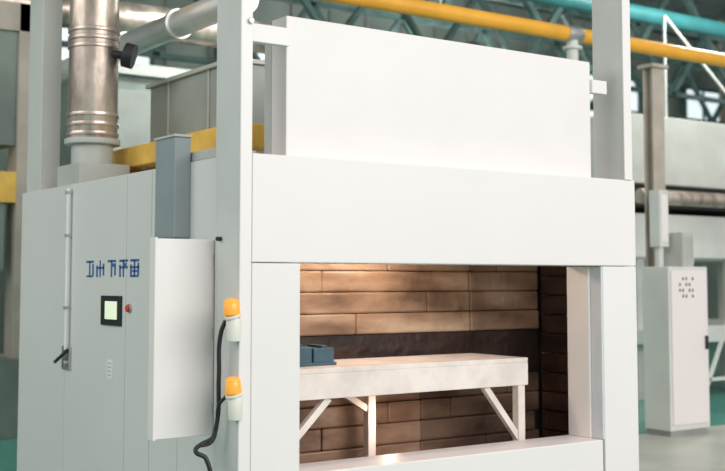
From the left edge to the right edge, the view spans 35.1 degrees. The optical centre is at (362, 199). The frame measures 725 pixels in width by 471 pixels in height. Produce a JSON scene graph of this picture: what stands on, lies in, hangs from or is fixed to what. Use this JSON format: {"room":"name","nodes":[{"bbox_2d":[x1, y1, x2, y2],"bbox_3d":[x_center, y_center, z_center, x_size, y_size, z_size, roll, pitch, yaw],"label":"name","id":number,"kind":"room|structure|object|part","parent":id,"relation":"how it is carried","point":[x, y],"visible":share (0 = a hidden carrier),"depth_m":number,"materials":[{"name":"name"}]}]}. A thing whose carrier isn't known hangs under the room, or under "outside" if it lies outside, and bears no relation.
{"room":"industrial hall","nodes":[
{"label":"industrial hall","id":0,"kind":"room"},
{"bbox_2d":[0,0,718,353],"bbox_3d":[-1.639,-0.905,25.048,44.000,8.500,0.200,3,-5,-35],"label":"roof truss","id":1,"kind":"object","parent":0,"point":[267,11],"depth_m":27.28,"materials":[{"name":"metal"}]},
{"bbox_2d":[164,0,711,318],"bbox_3d":[-1.131,-0.891,25.245,41.060,8.500,0.060,3,-5,-35],"label":"ribs","id":2,"kind":"object","parent":1,"relation":"attached to","point":[166,1],"visible":0.06,"depth_m":29.16,"materials":[{"name":"metal"}]},
{"bbox_2d":[149,58,153,65],"bbox_3d":[-5.442,-2.955,22.247,2.960,2.000,0.150,3,-5,-35],"label":"frame","id":3,"kind":"object","parent":2,"relation":"attached to","point":[151,60],"visible":0.02,"depth_m":23.00,"materials":[{"name":"teal metal"}]},
{"bbox_2d":[62,28,68,40],"bbox_3d":[-5.728,-3.185,22.069,0.122,0.241,0.040,3,-5,-35],"label":"glass","id":4,"kind":"object","parent":3,"relation":"attached to","point":[65,34],"depth_m":22.05,"materials":[{"name":"white glass"}]},
{"bbox_2d":[62,47,68,59],"bbox_3d":[-5.721,-2.810,22.047,0.123,0.235,0.040,3,-5,-35],"label":"glass","id":5,"kind":"object","parent":3,"relation":"attached to","point":[65,52],"depth_m":22.03,"materials":[{"name":"white glass"}]},
{"bbox_2d":[135,56,148,64],"bbox_3d":[-4.424,-2.791,22.956,0.280,0.146,0.040,3,-5,-35],"label":"glass","id":6,"kind":"object","parent":3,"relation":"attached to","point":[139,60],"depth_m":22.95,"materials":[{"name":"white glass"}]},
{"bbox_2d":[590,72,640,111],"bbox_3d":[6.272,-2.383,30.429,3.160,2.000,0.150,3,-5,-35],"label":"frame","id":7,"kind":"object","parent":2,"relation":"attached to","point":[638,94],"visible":0.04,"depth_m":31.27,"materials":[{"name":"teal metal"}]},
{"bbox_2d":[590,75,637,116],"bbox_3d":[6.269,-2.383,30.433,3.000,1.800,0.040,3,-5,-35],"label":"glass","id":8,"kind":"object","parent":7,"relation":"attached to","point":[634,107],"visible":0.02,"depth_m":31.21,"materials":[{"name":"white glass"}]},
{"bbox_2d":[681,85,719,120],"bbox_3d":[10.367,-2.183,33.290,3.160,2.000,0.150,3,-5,-35],"label":"frame","id":9,"kind":"object","parent":2,"relation":"attached to","point":[684,88],"visible":0.35,"depth_m":32.47,"materials":[{"name":"teal metal"}]},
{"bbox_2d":[687,89,718,120],"bbox_3d":[10.364,-2.183,33.294,3.000,1.800,0.040,3,-5,-35],"label":"glass","id":10,"kind":"object","parent":9,"relation":"attached to","point":[694,110],"visible":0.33,"depth_m":32.75,"materials":[{"name":"white glass"}]},
{"bbox_3d":[-1.756,-2.775,24.822,3.160,2.000,0.150,3,-5,-35],"label":"frame","id":11,"kind":"object","parent":1,"relation":"attached to","visible":0},
{"bbox_2d":[257,53,264,59],"bbox_3d":[-1.759,-2.775,24.826,3.000,1.800,0.040,3,-5,-35],"label":"glass","id":12,"kind":"object","parent":11,"relation":"attached to","point":[262,56],"visible":0.02,"depth_m":24.55,"materials":[{"name":"white glass"}]},
{"bbox_2d":[0,342,724,470],"bbox_3d":[4.154,2.808,16.495,44.000,0.100,36.000,3,-5,-35],"label":"floor","id":13,"kind":"structure","parent":0,"point":[8,447],"depth_m":13.68,"materials":[{"name":"green paint"}]},
{"bbox_2d":[0,0,30,438],"bbox_3d":[-4.157,0.179,11.886,1.500,4.500,0.900,3,-5,-35],"label":"column","id":14,"kind":"structure","parent":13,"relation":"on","point":[14,16],"depth_m":11.92,"materials":[{"name":"grey metal"}]},
{"bbox_3d":[-4.142,-1.169,11.960,0.900,1.200,0.550,3,-5,-35],"label":"crown","id":15,"kind":"part","parent":14,"relation":"part of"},
{"bbox_2d":[3,0,271,165],"bbox_3d":[-1.891,0.160,16.770,7.800,5.220,2.320,3,-5,-35],"label":"wall","id":16,"kind":"structure","parent":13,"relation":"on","point":[134,101],"depth_m":15.15,"materials":[{"name":"white paint"}]},
{"bbox_3d":[-1.819,-1.583,17.138,5.600,0.150,2.000,3,-5,-35],"label":"cornice","id":17,"kind":"part","parent":16,"relation":"part of","materials":[{"name":"white paint"}]},
{"bbox_2d":[193,320,225,470],"bbox_3d":[-0.784,1.315,5.937,0.180,1.404,0.078,0,-4,4],"label":"power cable","id":18,"kind":"object","parent":13,"relation":"on","point":[219,401],"visible":0.98,"depth_m":5.95,"materials":[{"name":"black plastic"}]},
{"bbox_2d":[17,0,638,470],"bbox_3d":[-0.288,-0.415,8.396,3.404,5.200,3.550,3,-5,-35],"label":"oven","id":19,"kind":"object","parent":13,"relation":"on","point":[406,195],"depth_m":7.29,"materials":[{"name":"white metal"}]},
{"bbox_3d":[-2.349,1.045,8.425,0.030,2.250,0.964,3,-5,-35],"label":"panel","id":20,"kind":"part","parent":19,"relation":"part of","materials":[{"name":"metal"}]},
{"bbox_3d":[-2.444,-1.520,8.863,0.150,2.930,0.300,3,-5,-35],"label":"post","id":21,"kind":"part","parent":19,"relation":"part of","materials":[{"name":"white metal"}]},
{"bbox_3d":[-2.104,1.084,7.959,0.176,0.110,0.051,-4,-6,44],"label":"lever","id":22,"kind":"part","parent":19,"relation":"part of","materials":[{"name":"black plastic"}]},
{"bbox_3d":[-2.092,0.549,8.000,0.074,1.260,0.184,3,-5,-35],"label":"latch handle","id":23,"kind":"part","parent":19,"relation":"part of","materials":[{"name":"black metal"}]},
{"bbox_3d":[-2.058,1.098,7.965,0.015,0.160,0.150,3,-5,-35],"label":"plate","id":24,"kind":"part","parent":19,"relation":"part of","materials":[{"name":"metal"}]},
{"bbox_3d":[-2.052,0.477,7.970,0.028,1.120,0.027,3,-5,-35],"label":"rod","id":25,"kind":"part","parent":19,"relation":"part of","materials":[{"name":"grey metal"}]},
{"bbox_3d":[-1.773,0.988,7.604,0.030,2.250,1.034,3,-5,-35],"label":"panel","id":26,"kind":"part","parent":19,"relation":"part of","materials":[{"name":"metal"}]},
{"bbox_2d":[57,0,137,186],"bbox_3d":[-1.919,-1.651,8.436,0.473,3.130,0.515,3,-5,-35],"label":"duct","id":27,"kind":"object","parent":19,"relation":"on","point":[92,134],"visible":0.9,"depth_m":8.24,"materials":[{"name":"silver metal"}]},
{"bbox_3d":[-1.962,-0.168,8.348,0.380,0.160,0.440,3,-5,-35],"label":"collar plate","id":28,"kind":"part","parent":27,"relation":"part of","materials":[{"name":"grey metal"}]},
{"bbox_2d":[106,359,112,378],"bbox_3d":[-1.621,1.085,7.349,0.006,0.120,0.100,3,-5,-35],"label":"label","id":29,"kind":"object","parent":19,"relation":"attached to","point":[109,368],"visible":1,"depth_m":7.34,"materials":[{"name":"white paper"}]},
{"bbox_3d":[-1.615,0.710,7.355,0.018,0.190,0.320,3,-5,-35],"label":"control screen","id":30,"kind":"part","parent":19,"relation":"part of","materials":[{"name":"black plastic"}]},
{"bbox_2d":[86,259,138,276],"bbox_3d":[-1.621,0.442,7.394,0.004,0.110,0.860,3,-5,-35],"label":"blue lettering","id":31,"kind":"object","parent":19,"relation":"attached to","point":[123,260],"visible":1,"depth_m":7.34},
{"bbox_3d":[-1.457,0.674,7.126,0.025,0.056,0.056,3,-5,-35],"label":"push button","id":32,"kind":"part","parent":19,"relation":"part of","materials":[{"name":"red plastic"}]},
{"bbox_3d":[-1.369,0.948,7.028,0.030,2.250,0.364,3,-5,-35],"label":"panel","id":33,"kind":"part","parent":19,"relation":"part of","materials":[{"name":"metal"}]},
{"bbox_3d":[-1.153,0.926,6.721,0.030,2.250,0.374,3,-5,-35],"label":"panel","id":34,"kind":"part","parent":19,"relation":"part of","materials":[{"name":"metal"}]},
{"bbox_2d":[148,237,214,440],"bbox_3d":[-0.961,0.734,6.118,0.360,1.060,0.070,3,-5,-35],"label":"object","id":35,"kind":"structure","parent":19,"relation":"attached to","point":[181,287],"depth_m":6.08,"materials":[{"name":"white metal"}]},
{"bbox_3d":[-1.256,-0.266,7.957,0.280,0.300,2.100,3,-5,-35],"label":"yellow gear guard","id":36,"kind":"part","parent":19,"relation":"part of","materials":[{"name":"yellow metal"}]},
{"bbox_3d":[-0.905,0.901,6.368,0.030,2.250,0.479,3,-5,-35],"label":"panel","id":37,"kind":"part","parent":19,"relation":"part of","materials":[{"name":"metal"}]},
{"bbox_2d":[145,59,264,153],"bbox_3d":[-0.378,-0.469,8.924,2.210,0.840,1.410,3,-5,-35],"label":"tank","id":38,"kind":"object","parent":19,"relation":"on","point":[186,102],"visible":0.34,"depth_m":8.30,"materials":[{"name":"grey metal"}]},
{"bbox_2d":[61,0,258,83],"bbox_3d":[-1.936,-1.133,9.498,0.240,0.555,3.900,3,-5,-35],"label":"air duct","id":39,"kind":"object","parent":38,"relation":"on","point":[178,23],"visible":0.32,"depth_m":8.69,"materials":[{"name":"grey metal"}]},
{"bbox_2d":[154,134,256,238],"bbox_3d":[-0.906,-0.075,6.561,0.388,0.585,0.540,3,-5,-35],"label":"box","id":40,"kind":"object","parent":19,"relation":"attached to","point":[174,155],"visible":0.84,"depth_m":6.50,"materials":[{"name":"blue paint"}]},
{"bbox_3d":[-1.093,-0.357,6.609,0.113,0.015,0.280,3,-5,-35],"label":"lid","id":41,"kind":"part","parent":40,"relation":"part of","materials":[{"name":"grey metal"}]},
{"bbox_3d":[-0.692,-0.173,6.125,0.065,4.400,0.270,3,-5,-35],"label":"post","id":42,"kind":"part","parent":19,"relation":"part of","materials":[{"name":"grey metal"}]},
{"bbox_2d":[223,298,241,341],"bbox_3d":[-0.674,0.618,5.925,0.099,0.224,0.106,3,-5,-35],"label":"beacon","id":43,"kind":"object","parent":19,"relation":"attached to","point":[231,309],"visible":1,"depth_m":5.89,"materials":[{"name":"plastic"}]},
{"bbox_2d":[225,376,243,420],"bbox_3d":[-0.661,1.020,5.899,0.093,0.224,0.100,-2,-4,23],"label":"beacon","id":44,"kind":"object","parent":19,"relation":"attached to","point":[233,390],"visible":1,"depth_m":5.87,"materials":[{"name":"plastic"}]},
{"bbox_3d":[-0.611,-0.181,6.010,0.069,4.400,0.012,3,-5,-35],"label":"post","id":45,"kind":"part","parent":19,"relation":"part of","materials":[{"name":"grey metal"}]},
{"bbox_2d":[299,353,527,456],"bbox_3d":[0.131,1.470,7.291,1.970,0.885,0.580,3,-5,-35],"label":"table","id":46,"kind":"object","parent":19,"relation":"on","point":[349,379],"visible":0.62,"depth_m":7.26,"materials":[{"name":"paint"}]},
{"bbox_2d":[300,344,336,366],"bbox_3d":[-0.343,0.940,6.984,0.300,0.130,0.220,3,-5,-35],"label":"box","id":47,"kind":"object","parent":46,"relation":"on","point":[312,354],"visible":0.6,"depth_m":6.91,"materials":[{"name":"blue metal"}]},
{"bbox_3d":[0.507,-0.575,7.050,2.374,0.790,0.160,3,-5,-35],"label":"lift door","id":48,"kind":"part","parent":19,"relation":"part of","materials":[{"name":"white metal"}]},
{"bbox_3d":[0.542,0.106,6.990,2.950,0.576,0.300,3,-5,-35],"label":"header panel","id":49,"kind":"part","parent":19,"relation":"part of","materials":[{"name":"white metal"}]},
{"bbox_3d":[0.527,1.798,6.861,2.306,0.570,0.300,3,-5,-35],"label":"sill panel","id":50,"kind":"part","parent":19,"relation":"part of","materials":[{"name":"white metal"}]},
{"bbox_3d":[1.702,-1.188,7.876,0.070,2.130,0.270,3,-5,-35],"label":"post","id":51,"kind":"part","parent":19,"relation":"part of","materials":[{"name":"grey metal"}]},
{"bbox_3d":[1.783,-1.196,7.761,0.074,2.130,0.012,3,-5,-35],"label":"post","id":52,"kind":"part","parent":19,"relation":"part of","materials":[{"name":"white metal"}]},
{"bbox_2d":[62,0,724,123],"bbox_3d":[-0.188,-1.039,22.772,43.838,8.450,0.100,3,-5,-35],"label":"girder","id":53,"kind":"object","parent":13,"relation":"on","point":[483,33],"visible":0.35,"depth_m":24.74,"materials":[{"name":"teal metal"}]},
{"bbox_2d":[194,0,724,103],"bbox_3d":[1.188,-1.176,20.811,43.838,8.450,0.100,3,-5,-35],"label":"girder","id":54,"kind":"object","parent":13,"relation":"on","point":[635,26],"visible":0.25,"depth_m":23.15,"materials":[{"name":"teal metal"}]},
{"bbox_2d":[425,0,724,53],"bbox_3d":[2.852,-1.342,18.441,43.838,8.450,0.100,3,-5,-35],"label":"girder","id":55,"kind":"object","parent":13,"relation":"on","point":[529,6],"depth_m":19.98,"materials":[{"name":"teal metal"}]},
{"bbox_2d":[643,67,665,266],"bbox_3d":[3.172,0.515,12.381,0.180,3.900,0.140,3,-5,-35],"label":"shaft","id":56,"kind":"object","parent":13,"relation":"on","point":[653,80],"visible":0.46,"depth_m":12.43,"materials":[{"name":"beige paint"}]},
{"bbox_2d":[637,63,668,69],"bbox_3d":[3.172,-1.450,12.518,0.260,0.040,0.220,3,-5,-35],"label":"plate","id":57,"kind":"object","parent":56,"relation":"on","point":[648,66],"visible":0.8,"depth_m":12.44,"materials":[{"name":"beige paint"}]},
{"bbox_2d":[590,15,724,400],"bbox_3d":[7.619,0.286,19.226,11.400,5.311,2.200,3,-5,-35],"label":"oven","id":58,"kind":"object","parent":13,"relation":"on","point":[694,150],"visible":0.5,"depth_m":16.03,"materials":[{"name":"white metal"}]},
{"bbox_2d":[642,266,709,436],"bbox_3d":[3.305,1.572,12.012,0.620,1.740,0.395,3,-5,-35],"label":"tall cabinet","id":59,"kind":"object","parent":13,"relation":"on","point":[675,305],"visible":1,"depth_m":11.86,"materials":[{"name":"white metal"}]},
{"bbox_2d":[649,190,668,266],"bbox_3d":[3.142,0.301,12.124,0.140,0.810,0.150,3,-5,-35],"label":"switch box","id":60,"kind":"object","parent":59,"relation":"on","point":[658,199],"visible":1,"depth_m":12.08,"materials":[{"name":"white metal"}]},
{"bbox_2d":[664,232,693,266],"bbox_3d":[3.361,0.528,12.145,0.180,0.360,0.260,3,-5,-35],"label":"transformer","id":61,"kind":"object","parent":59,"relation":"on","point":[680,251],"visible":0.94,"depth_m":12.06,"materials":[{"name":"grey metal"}]},
{"bbox_2d":[679,277,693,297],"bbox_3d":[3.360,0.906,11.887,0.215,0.210,0.007,3,-5,-35],"label":"print","id":62,"kind":"object","parent":59,"relation":"attached to","point":[686,284],"depth_m":11.89,"materials":[{"name":"black plastic"}]},
{"bbox_3d":[3.397,1.523,11.884,0.560,1.580,0.015,3,-5,-35],"label":"door","id":63,"kind":"part","parent":59,"relation":"part of","materials":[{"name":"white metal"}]},
{"bbox_3d":[3.608,1.491,12.007,0.025,0.140,0.030,3,-5,-35],"label":"handle","id":64,"kind":"part","parent":59,"relation":"part of","materials":[{"name":"black plastic"}]},
{"bbox_2d":[639,425,724,470],"bbox_3d":[14.040,2.725,16.067,28.300,0.004,5.950,3,-5,-35],"label":"floor","id":65,"kind":"structure","parent":13,"relation":"on","point":[704,451],"depth_m":10.64,"materials":[{"name":"grey concrete"}]},
{"bbox_2d":[709,325,724,385],"bbox_3d":[4.514,2.034,14.110,1.233,1.107,0.040,3,-5,-35],"label":"stand","id":66,"kind":"object","parent":13,"relation":"on","point":[722,338],"visible":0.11,"depth_m":13.96,"materials":[{"name":"white metal"}]},
{"bbox_2d":[718,20,724,121],"bbox_3d":[9.653,-0.547,30.092,0.300,8.490,0.330,3,-5,-35],"label":"h-section","id":67,"kind":"object","parent":13,"relation":"on","point":[721,93],"visible":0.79,"depth_m":30.31,"materials":[{"name":"beige paint"}]},
{"bbox_2d":[486,0,724,44],"bbox_3d":[0.139,-5.421,22.819,44.000,0.200,22.000,3,-5,-35],"label":"ceiling","id":68,"kind":"structure","parent":0,"point":[707,9],"depth_m":29.07,"materials":[{"name":"metal"}]},
{"bbox_2d":[468,7,479,44],"bbox_3d":[2.236,-4.060,23.216,0.597,2.400,0.597,3,-5,-35],"label":"lamp","id":69,"kind":"object","parent":68,"relation":"hanging from","point":[472,41],"visible":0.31,"depth_m":23.10,"materials":[{"name":"metal"}]},
{"bbox_3d":[2.236,-4.225,23.228,0.030,2.070,0.030,3,-5,-35],"label":"stem","id":70,"kind":"part","parent":69,"relation":"part of","materials":[{"name":"metal"}]},
{"bbox_3d":[2.236,-3.043,23.145,0.597,0.300,0.597,3,-5,-35],"label":"lamp shade","id":71,"kind":"part","parent":69,"relation":"part of","materials":[{"name":"metal"}]},
{"bbox_2d":[322,0,724,66],"bbox_3d":[2.950,-3.678,12.555,19.000,4.690,0.200,3,-5,-35],"label":"gas pipe","id":72,"kind":"object","parent":68,"relation":"hanging from","point":[572,35],"visible":0.86,"depth_m":11.42,"materials":[{"name":"yellow metal"}]},
{"bbox_2d":[525,0,724,37],"bbox_3d":[9.888,-3.880,20.988,26.000,3.110,0.240,3,-5,-35],"label":"pipe","id":73,"kind":"object","parent":68,"relation":"hanging from","point":[638,13],"visible":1,"depth_m":16.95,"materials":[{"name":"teal metal"}]}
]}

